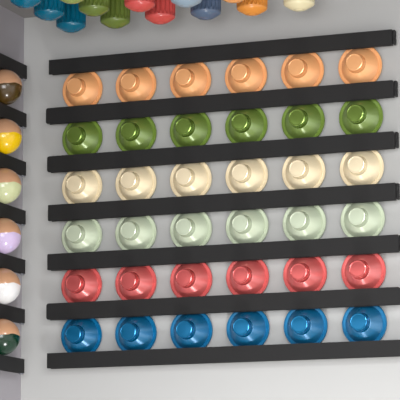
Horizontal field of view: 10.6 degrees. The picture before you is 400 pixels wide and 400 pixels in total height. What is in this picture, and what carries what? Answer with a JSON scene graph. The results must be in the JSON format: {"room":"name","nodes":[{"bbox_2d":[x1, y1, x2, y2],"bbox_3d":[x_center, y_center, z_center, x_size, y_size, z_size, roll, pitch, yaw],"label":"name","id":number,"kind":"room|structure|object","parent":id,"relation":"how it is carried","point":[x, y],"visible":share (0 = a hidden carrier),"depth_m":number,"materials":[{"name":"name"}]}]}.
{"room":"coffee shop","nodes":[
{"label":"coffee shop","id":0,"kind":"room"},
{"bbox_2d":[0,5,23,399],"bbox_3d":[-1.315,0.938,8.576,0.100,4.007,2.600,-4,-10,20],"label":"wall","id":1,"kind":"structure","parent":0,"point":[11,23],"depth_m":9.88,"materials":[{"name":"grey paint"}]},
{"bbox_2d":[0,319,19,354],"bbox_3d":[-0.862,0.605,9.527,0.133,0.162,0.162,-4,-10,20],"label":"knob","id":2,"kind":"object","parent":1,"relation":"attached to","point":[9,332],"visible":1,"depth_m":9.48,"materials":[{"name":"green ceramic"}]},
{"bbox_2d":[0,218,20,253],"bbox_3d":[-0.864,0.159,9.599,0.133,0.162,0.162,-4,-10,20],"label":"knob","id":3,"kind":"object","parent":1,"relation":"attached to","point":[10,233],"visible":1,"depth_m":9.55,"materials":[{"name":"purple ceramic"}]},
{"bbox_2d":[0,268,20,303],"bbox_3d":[-0.863,0.382,9.563,0.133,0.162,0.162,-4,-10,20],"label":"knob","id":4,"kind":"object","parent":1,"relation":"attached to","point":[10,285],"visible":1,"depth_m":9.51,"materials":[{"name":"white ceramic"}]},
{"bbox_2d":[0,118,21,153],"bbox_3d":[-0.866,-0.286,9.671,0.133,0.162,0.162,-4,-10,20],"label":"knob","id":5,"kind":"object","parent":1,"relation":"attached to","point":[10,132],"visible":1,"depth_m":9.62,"materials":[{"name":"yellow ceramic"}]},
{"bbox_2d":[0,168,21,203],"bbox_3d":[-0.865,-0.063,9.635,0.133,0.162,0.162,-4,-10,20],"label":"knob","id":6,"kind":"object","parent":1,"relation":"attached to","point":[10,182],"visible":1,"depth_m":9.58,"materials":[{"name":"ceramic"}]},
{"bbox_2d":[0,69,22,104],"bbox_3d":[-0.867,-0.509,9.707,0.133,0.162,0.162,-4,-10,20],"label":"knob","id":7,"kind":"object","parent":1,"relation":"attached to","point":[11,87],"visible":1,"depth_m":9.65,"materials":[{"name":"brown ceramic"}]},
{"bbox_2d":[0,304,24,324],"bbox_3d":[-1.030,0.443,9.205,0.060,0.070,1.200,-4,-10,20],"label":"rail","id":8,"kind":"object","parent":1,"relation":"attached to","point":[14,314],"visible":1,"depth_m":9.63,"materials":[{"name":"black"}]},
{"bbox_2d":[0,355,24,374],"bbox_3d":[-1.029,0.665,9.169,0.060,0.070,1.200,-4,-10,20],"label":"rail","id":9,"kind":"object","parent":1,"relation":"attached to","point":[7,363],"visible":1,"depth_m":9.60,"materials":[{"name":"black"}]},
{"bbox_2d":[0,253,24,274],"bbox_3d":[-1.031,0.220,9.241,0.060,0.070,1.200,-4,-10,20],"label":"rail","id":10,"kind":"object","parent":1,"relation":"attached to","point":[17,265],"visible":0.99,"depth_m":9.66,"materials":[{"name":"black"}]},
{"bbox_2d":[0,202,25,225],"bbox_3d":[-1.032,-0.003,9.277,0.060,0.070,1.200,-4,-10,20],"label":"rail","id":11,"kind":"object","parent":1,"relation":"attached to","point":[17,215],"visible":0.99,"depth_m":9.70,"materials":[{"name":"black"}]},
{"bbox_2d":[0,152,25,176],"bbox_3d":[-1.033,-0.225,9.313,0.060,0.070,1.200,-4,-10,20],"label":"rail","id":12,"kind":"object","parent":1,"relation":"attached to","point":[18,166],"visible":0.99,"depth_m":9.73,"materials":[{"name":"black"}]},
{"bbox_2d":[0,102,26,128],"bbox_3d":[-1.034,-0.448,9.349,0.060,0.070,1.200,-4,-10,20],"label":"rail","id":13,"kind":"object","parent":1,"relation":"attached to","point":[7,112],"visible":0.99,"depth_m":9.77,"materials":[{"name":"black"}]},
{"bbox_2d":[0,53,26,80],"bbox_3d":[-1.035,-0.671,9.385,0.060,0.070,1.200,-4,-10,20],"label":"rail","id":14,"kind":"object","parent":1,"relation":"attached to","point":[6,62],"visible":0.99,"depth_m":9.80,"materials":[{"name":"black"}]},
{"bbox_2d":[0,0,35,17],"bbox_3d":[-0.095,-1.790,4.605,5.453,0.100,10.100,-4,-10,20],"label":"ceiling","id":15,"kind":"structure","parent":0,"point":[25,13],"depth_m":9.92,"materials":[{"name":"grey paint"}]},
{"bbox_2d":[10,0,41,8],"bbox_3d":[-0.747,-0.903,9.242,0.135,0.164,0.135,4,-10,-24],"label":"capsule","id":16,"kind":"object","parent":15,"relation":"hanging from","point":[25,4],"visible":1,"depth_m":9.20,"materials":[{"name":"teal"}]},
{"bbox_2d":[33,0,63,20],"bbox_3d":[-0.663,-0.868,9.463,0.135,0.164,0.135,4,-10,-24],"label":"capsule","id":17,"kind":"object","parent":15,"relation":"hanging from","point":[47,10],"visible":0.97,"depth_m":9.41,"materials":[{"name":"teal"}]},
{"bbox_2d":[56,3,85,32],"bbox_3d":[-0.579,-0.833,9.684,0.135,0.164,0.135,4,-10,-24],"label":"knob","id":18,"kind":"object","parent":15,"relation":"hanging from","point":[73,20],"visible":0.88,"depth_m":9.63,"materials":[{"name":"teal"}]},
{"bbox_2d":[60,0,83,3],"bbox_3d":[-0.545,-0.916,9.168,0.135,0.164,0.135,4,-10,-24],"label":"capsule","id":19,"kind":"object","parent":15,"relation":"hanging from","point":[64,1],"visible":1,"depth_m":9.14,"materials":[{"name":"green"}]},
{"bbox_2d":[78,0,109,16],"bbox_3d":[-0.462,-0.881,9.389,0.135,0.164,0.135,4,-10,-24],"label":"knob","id":20,"kind":"object","parent":15,"relation":"hanging from","point":[92,8],"visible":0.98,"depth_m":9.34,"materials":[{"name":"green"}]},
{"bbox_2d":[100,0,129,28],"bbox_3d":[-0.378,-0.846,9.610,0.135,0.164,0.135,4,-10,-24],"label":"capsule","id":21,"kind":"object","parent":15,"relation":"hanging from","point":[118,16],"visible":0.91,"depth_m":9.55,"materials":[{"name":"green metal"}]},
{"bbox_2d":[124,0,154,11],"bbox_3d":[-0.260,-0.894,9.315,0.135,0.164,0.135,4,-10,-24],"label":"capsule","id":22,"kind":"object","parent":15,"relation":"hanging from","point":[134,5],"visible":1,"depth_m":9.27,"materials":[{"name":"red"}]},
{"bbox_2d":[145,0,174,24],"bbox_3d":[-0.176,-0.859,9.536,0.135,0.164,0.135,4,-10,-24],"label":"capsule","id":23,"kind":"object","parent":15,"relation":"hanging from","point":[163,12],"visible":0.9,"depth_m":9.48,"materials":[{"name":"red"}]},
{"bbox_2d":[171,0,201,7],"bbox_3d":[-0.059,-0.907,9.241,0.135,0.164,0.135,4,-10,-24],"label":"capsule","id":24,"kind":"object","parent":15,"relation":"hanging from","point":[181,3],"visible":1,"depth_m":9.20,"materials":[{"name":"blue"}]},
{"bbox_2d":[190,0,220,19],"bbox_3d":[0.025,-0.871,9.462,0.135,0.164,0.135,4,-10,-24],"label":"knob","id":25,"kind":"object","parent":15,"relation":"hanging from","point":[207,9],"visible":0.92,"depth_m":9.41,"materials":[{"name":"blue plastic"}]},
{"bbox_2d":[223,0,243,2],"bbox_3d":[0.143,-0.920,9.166,0.135,0.164,0.135,4,-10,-24],"label":"pendant","id":26,"kind":"object","parent":15,"relation":"hanging from","point":[228,1],"visible":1,"depth_m":9.15,"materials":[{"name":"orange"}]},
{"bbox_2d":[237,0,267,15],"bbox_3d":[0.226,-0.884,9.387,0.135,0.164,0.135,4,-10,-24],"label":"pendant","id":27,"kind":"object","parent":15,"relation":"hanging from","point":[246,7],"visible":0.95,"depth_m":9.34,"materials":[{"name":"orange"}]},
{"bbox_2d":[283,0,314,11],"bbox_3d":[0.428,-0.897,9.313,0.135,0.164,0.135,4,-10,-24],"label":"pendant","id":28,"kind":"object","parent":15,"relation":"hanging from","point":[294,5],"visible":1,"depth_m":9.27,"materials":[{"name":"beige plastic"}]},
{"bbox_2d":[21,0,399,399],"bbox_3d":[1.665,0.977,8.902,5.453,4.007,0.100,-4,-10,20],"label":"wall","id":29,"kind":"structure","parent":0,"point":[376,378],"depth_m":9.64,"materials":[{"name":"grey paint"}]},
{"bbox_2d":[46,80,397,124],"bbox_3d":[0.081,-0.429,9.640,1.662,0.076,0.060,-4,-10,20],"label":"rail","id":30,"kind":"object","parent":29,"relation":"attached to","point":[388,88],"visible":1,"depth_m":9.60,"materials":[{"name":"black"}]},
{"bbox_2d":[62,72,102,105],"bbox_3d":[-0.555,-0.512,9.860,0.200,0.200,0.100,-4,-10,20],"label":"capsule","id":31,"kind":"object","parent":30,"relation":"on","point":[79,89],"visible":1,"depth_m":9.86,"materials":[{"name":"orange metal"}]},
{"bbox_2d":[116,67,155,101],"bbox_3d":[-0.307,-0.528,9.769,0.200,0.200,0.100,-4,-10,20],"label":"capsule","id":32,"kind":"object","parent":30,"relation":"on","point":[135,84],"visible":1,"depth_m":9.77,"materials":[{"name":"orange metal"}]},
{"bbox_2d":[170,62,210,97],"bbox_3d":[-0.059,-0.544,9.677,0.200,0.200,0.100,-4,-10,20],"label":"capsule","id":33,"kind":"object","parent":30,"relation":"on","point":[192,79],"visible":1,"depth_m":9.68,"materials":[{"name":"orange metal"}]},
{"bbox_2d":[225,58,266,92],"bbox_3d":[0.189,-0.560,9.586,0.200,0.200,0.100,-4,-10,20],"label":"capsule","id":34,"kind":"object","parent":30,"relation":"on","point":[249,74],"visible":1,"depth_m":9.59,"materials":[{"name":"orange metal"}]},
{"bbox_2d":[281,53,323,87],"bbox_3d":[0.437,-0.576,9.494,0.200,0.200,0.100,-4,-10,20],"label":"capsule","id":35,"kind":"object","parent":30,"relation":"on","point":[306,69],"visible":1,"depth_m":9.50,"materials":[{"name":"orange metal"}]},
{"bbox_2d":[338,48,381,83],"bbox_3d":[0.686,-0.592,9.403,0.200,0.200,0.100,-4,-10,20],"label":"capsule","id":36,"kind":"object","parent":30,"relation":"on","point":[364,64],"visible":1,"depth_m":9.40,"materials":[{"name":"orange metal"}]},
{"bbox_2d":[49,29,395,74],"bbox_3d":[0.085,-0.654,9.675,1.646,0.071,0.060,-4,-10,20],"label":"rail","id":37,"kind":"object","parent":29,"relation":"attached to","point":[379,38],"visible":1,"depth_m":9.63,"materials":[{"name":"black"}]},
{"bbox_2d":[46,287,399,319],"bbox_3d":[0.095,0.461,9.492,1.664,0.076,0.060,-4,-10,20],"label":"rail","id":38,"kind":"object","parent":29,"relation":"attached to","point":[385,296],"visible":1,"depth_m":9.46,"materials":[{"name":"black metal"}]},
{"bbox_2d":[61,269,101,301],"bbox_3d":[-0.552,0.380,9.716,0.200,0.200,0.100,-4,-10,20],"label":"capsule","id":39,"kind":"object","parent":38,"relation":"on","point":[82,285],"visible":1,"depth_m":9.72,"materials":[{"name":"red metal"}]},
{"bbox_2d":[115,266,156,299],"bbox_3d":[-0.303,0.364,9.624,0.200,0.200,0.100,-4,-10,20],"label":"capsule","id":40,"kind":"object","parent":38,"relation":"on","point":[138,282],"visible":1,"depth_m":9.62,"materials":[{"name":"red metal"}]},
{"bbox_2d":[170,263,211,296],"bbox_3d":[-0.055,0.348,9.533,0.200,0.200,0.100,-4,-10,20],"label":"capsule","id":41,"kind":"object","parent":38,"relation":"on","point":[195,279],"visible":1,"depth_m":9.53,"materials":[{"name":"red metal"}]},
{"bbox_2d":[226,260,268,294],"bbox_3d":[0.193,0.333,9.441,0.200,0.200,0.100,-4,-10,20],"label":"capsule","id":42,"kind":"object","parent":38,"relation":"on","point":[251,276],"visible":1,"depth_m":9.44,"materials":[{"name":"red metal"}]},
{"bbox_2d":[283,257,326,291],"bbox_3d":[0.441,0.317,9.350,0.200,0.200,0.100,-4,-10,20],"label":"capsule","id":43,"kind":"object","parent":38,"relation":"on","point":[308,273],"visible":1,"depth_m":9.35,"materials":[{"name":"red metal"}]},
{"bbox_2d":[341,254,385,288],"bbox_3d":[0.690,0.301,9.259,0.200,0.200,0.100,-4,-10,20],"label":"capsule","id":44,"kind":"object","parent":38,"relation":"on","point":[362,271],"visible":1,"depth_m":9.26,"materials":[{"name":"red metal"}]},
{"bbox_2d":[47,131,398,172],"bbox_3d":[0.086,-0.206,9.602,1.654,0.076,0.060,-4,-10,20],"label":"rail","id":45,"kind":"object","parent":29,"relation":"attached to","point":[390,139],"visible":1,"depth_m":9.56,"materials":[{"name":"black"}]},
{"bbox_2d":[62,121,102,154],"bbox_3d":[-0.554,-0.290,9.824,0.200,0.200,0.100,-4,-10,20],"label":"capsule","id":46,"kind":"object","parent":45,"relation":"on","point":[83,137],"visible":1,"depth_m":9.82,"materials":[{"name":"green metal"}]},
{"bbox_2d":[115,117,156,150],"bbox_3d":[-0.306,-0.305,9.733,0.200,0.200,0.100,-4,-10,20],"label":"capsule","id":47,"kind":"object","parent":45,"relation":"on","point":[133,133],"visible":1,"depth_m":9.73,"materials":[{"name":"green metal"}]},
{"bbox_2d":[170,113,211,146],"bbox_3d":[-0.058,-0.321,9.641,0.200,0.200,0.100,-4,-10,20],"label":"capsule","id":48,"kind":"object","parent":45,"relation":"on","point":[195,129],"visible":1,"depth_m":9.64,"materials":[{"name":"green metal"}]},
{"bbox_2d":[225,108,267,142],"bbox_3d":[0.190,-0.337,9.550,0.200,0.200,0.100,-4,-10,20],"label":"capsule","id":49,"kind":"object","parent":45,"relation":"on","point":[248,125],"visible":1,"depth_m":9.55,"materials":[{"name":"green metal"}]},
{"bbox_2d":[281,104,324,138],"bbox_3d":[0.438,-0.353,9.458,0.200,0.200,0.100,-4,-10,20],"label":"capsule","id":50,"kind":"object","parent":45,"relation":"on","point":[298,121],"visible":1,"depth_m":9.46,"materials":[{"name":"green metal"}]},
{"bbox_2d":[339,99,382,134],"bbox_3d":[0.687,-0.369,9.367,0.200,0.200,0.100,-4,-10,20],"label":"capsule","id":51,"kind":"object","parent":45,"relation":"on","point":[362,116],"visible":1,"depth_m":9.37,"materials":[{"name":"green metal"}]},
{"bbox_2d":[47,340,399,368],"bbox_3d":[0.098,0.681,9.456,1.659,0.071,0.060,-4,-10,20],"label":"rail","id":52,"kind":"object","parent":29,"relation":"attached to","point":[378,348],"visible":1,"depth_m":9.42,"materials":[{"name":"black"}]},
{"bbox_2d":[61,319,101,351],"bbox_3d":[-0.551,0.605,9.679,0.200,0.200,0.100,-4,-10,20],"label":"capsule","id":53,"kind":"object","parent":52,"relation":"on","point":[77,335],"visible":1,"depth_m":9.68,"materials":[{"name":"blue metal"}]},
{"bbox_2d":[115,316,156,349],"bbox_3d":[-0.302,0.589,9.588,0.200,0.200,0.100,-4,-10,20],"label":"capsule","id":54,"kind":"object","parent":52,"relation":"on","point":[131,333],"visible":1,"depth_m":9.59,"materials":[{"name":"blue metal"}]},
{"bbox_2d":[170,314,212,347],"bbox_3d":[-0.054,0.573,9.496,0.200,0.200,0.100,-4,-10,20],"label":"capsule","id":55,"kind":"object","parent":52,"relation":"on","point":[188,330],"visible":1,"depth_m":9.50,"materials":[{"name":"blue metal"}]},
{"bbox_2d":[226,311,269,345],"bbox_3d":[0.194,0.557,9.405,0.200,0.200,0.100,-4,-10,20],"label":"capsule","id":56,"kind":"object","parent":52,"relation":"on","point":[243,328],"visible":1,"depth_m":9.41,"materials":[{"name":"blue metal"}]},
{"bbox_2d":[284,309,327,343],"bbox_3d":[0.442,0.541,9.314,0.200,0.200,0.100,-4,-10,20],"label":"capsule","id":57,"kind":"object","parent":52,"relation":"on","point":[300,325],"visible":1,"depth_m":9.31,"materials":[{"name":"blue metal"}]},
{"bbox_2d":[342,306,386,340],"bbox_3d":[0.691,0.525,9.222,0.200,0.200,0.100,-4,-10,20],"label":"capsule","id":58,"kind":"object","parent":52,"relation":"on","point":[368,323],"visible":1,"depth_m":9.22,"materials":[{"name":"blue metal"}]},
{"bbox_2d":[47,234,399,270],"bbox_3d":[0.094,0.238,9.528,1.659,0.076,0.060,-4,-10,20],"label":"rail","id":59,"kind":"object","parent":29,"relation":"attached to","point":[379,244],"visible":1,"depth_m":9.49,"materials":[{"name":"black"}]},
{"bbox_2d":[62,219,101,252],"bbox_3d":[-0.553,0.157,9.752,0.200,0.200,0.100,-4,-10,20],"label":"capsule","id":60,"kind":"object","parent":59,"relation":"on","point":[77,235],"visible":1,"depth_m":9.75,"materials":[{"name":"green metal"}]},
{"bbox_2d":[115,216,156,249],"bbox_3d":[-0.304,0.141,9.661,0.200,0.200,0.100,-4,-10,20],"label":"capsule","id":61,"kind":"object","parent":59,"relation":"on","point":[140,232],"visible":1,"depth_m":9.66,"materials":[{"name":"green metal"}]},
{"bbox_2d":[170,212,211,246],"bbox_3d":[-0.056,0.125,9.569,0.200,0.200,0.100,-4,-10,20],"label":"capsule","id":62,"kind":"object","parent":59,"relation":"on","point":[190,229],"visible":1,"depth_m":9.57,"materials":[{"name":"green metal"}]},
{"bbox_2d":[226,209,268,243],"bbox_3d":[0.192,0.109,9.478,0.200,0.200,0.100,-4,-10,20],"label":"capsule","id":63,"kind":"object","parent":59,"relation":"on","point":[242,226],"visible":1,"depth_m":9.48,"materials":[{"name":"green metal"}]},
{"bbox_2d":[283,205,325,239],"bbox_3d":[0.440,0.093,9.386,0.200,0.200,0.100,-4,-10,20],"label":"capsule","id":64,"kind":"object","parent":59,"relation":"on","point":[303,222],"visible":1,"depth_m":9.39,"materials":[{"name":"green metal"}]},
{"bbox_2d":[340,202,384,236],"bbox_3d":[0.689,0.077,9.295,0.200,0.200,0.100,-4,-10,20],"label":"capsule","id":65,"kind":"object","parent":59,"relation":"on","point":[368,218],"visible":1,"depth_m":9.30,"materials":[{"name":"green metal"}]},
{"bbox_2d":[48,183,399,221],"bbox_3d":[0.090,0.016,9.565,1.648,0.076,0.060,-4,-10,20],"label":"rail","id":66,"kind":"object","parent":29,"relation":"attached to","point":[381,192],"visible":1,"depth_m":9.52,"materials":[{"name":"black"}]},
{"bbox_2d":[62,170,101,203],"bbox_3d":[-0.554,-0.067,9.788,0.200,0.200,0.100,-4,-10,20],"label":"capsule","id":67,"kind":"object","parent":66,"relation":"on","point":[77,186],"visible":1,"depth_m":9.79,"materials":[{"name":"beige metal"}]},
{"bbox_2d":[115,166,156,199],"bbox_3d":[-0.305,-0.083,9.697,0.200,0.200,0.100,-4,-10,20],"label":"capsule","id":68,"kind":"object","parent":66,"relation":"on","point":[132,183],"visible":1,"depth_m":9.70,"materials":[{"name":"beige metal"}]},
{"bbox_2d":[170,162,211,196],"bbox_3d":[-0.057,-0.099,9.605,0.200,0.200,0.100,-4,-10,20],"label":"capsule","id":69,"kind":"object","parent":66,"relation":"on","point":[191,179],"visible":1,"depth_m":9.61,"materials":[{"name":"beige metal"}]},
{"bbox_2d":[225,158,267,192],"bbox_3d":[0.191,-0.115,9.514,0.200,0.200,0.100,-4,-10,20],"label":"capsule","id":70,"kind":"object","parent":66,"relation":"on","point":[248,175],"visible":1,"depth_m":9.52,"materials":[{"name":"beige metal"}]},
{"bbox_2d":[282,154,325,188],"bbox_3d":[0.439,-0.131,9.422,0.200,0.200,0.100,-4,-10,20],"label":"capsule","id":71,"kind":"object","parent":66,"relation":"on","point":[305,171],"visible":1,"depth_m":9.43,"materials":[{"name":"beige metal"}]},
{"bbox_2d":[340,150,383,185],"bbox_3d":[0.688,-0.146,9.331,0.200,0.200,0.100,-4,-10,20],"label":"capsule","id":72,"kind":"object","parent":66,"relation":"on","point":[362,167],"visible":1,"depth_m":9.33,"materials":[{"name":"beige metal"}]}
]}

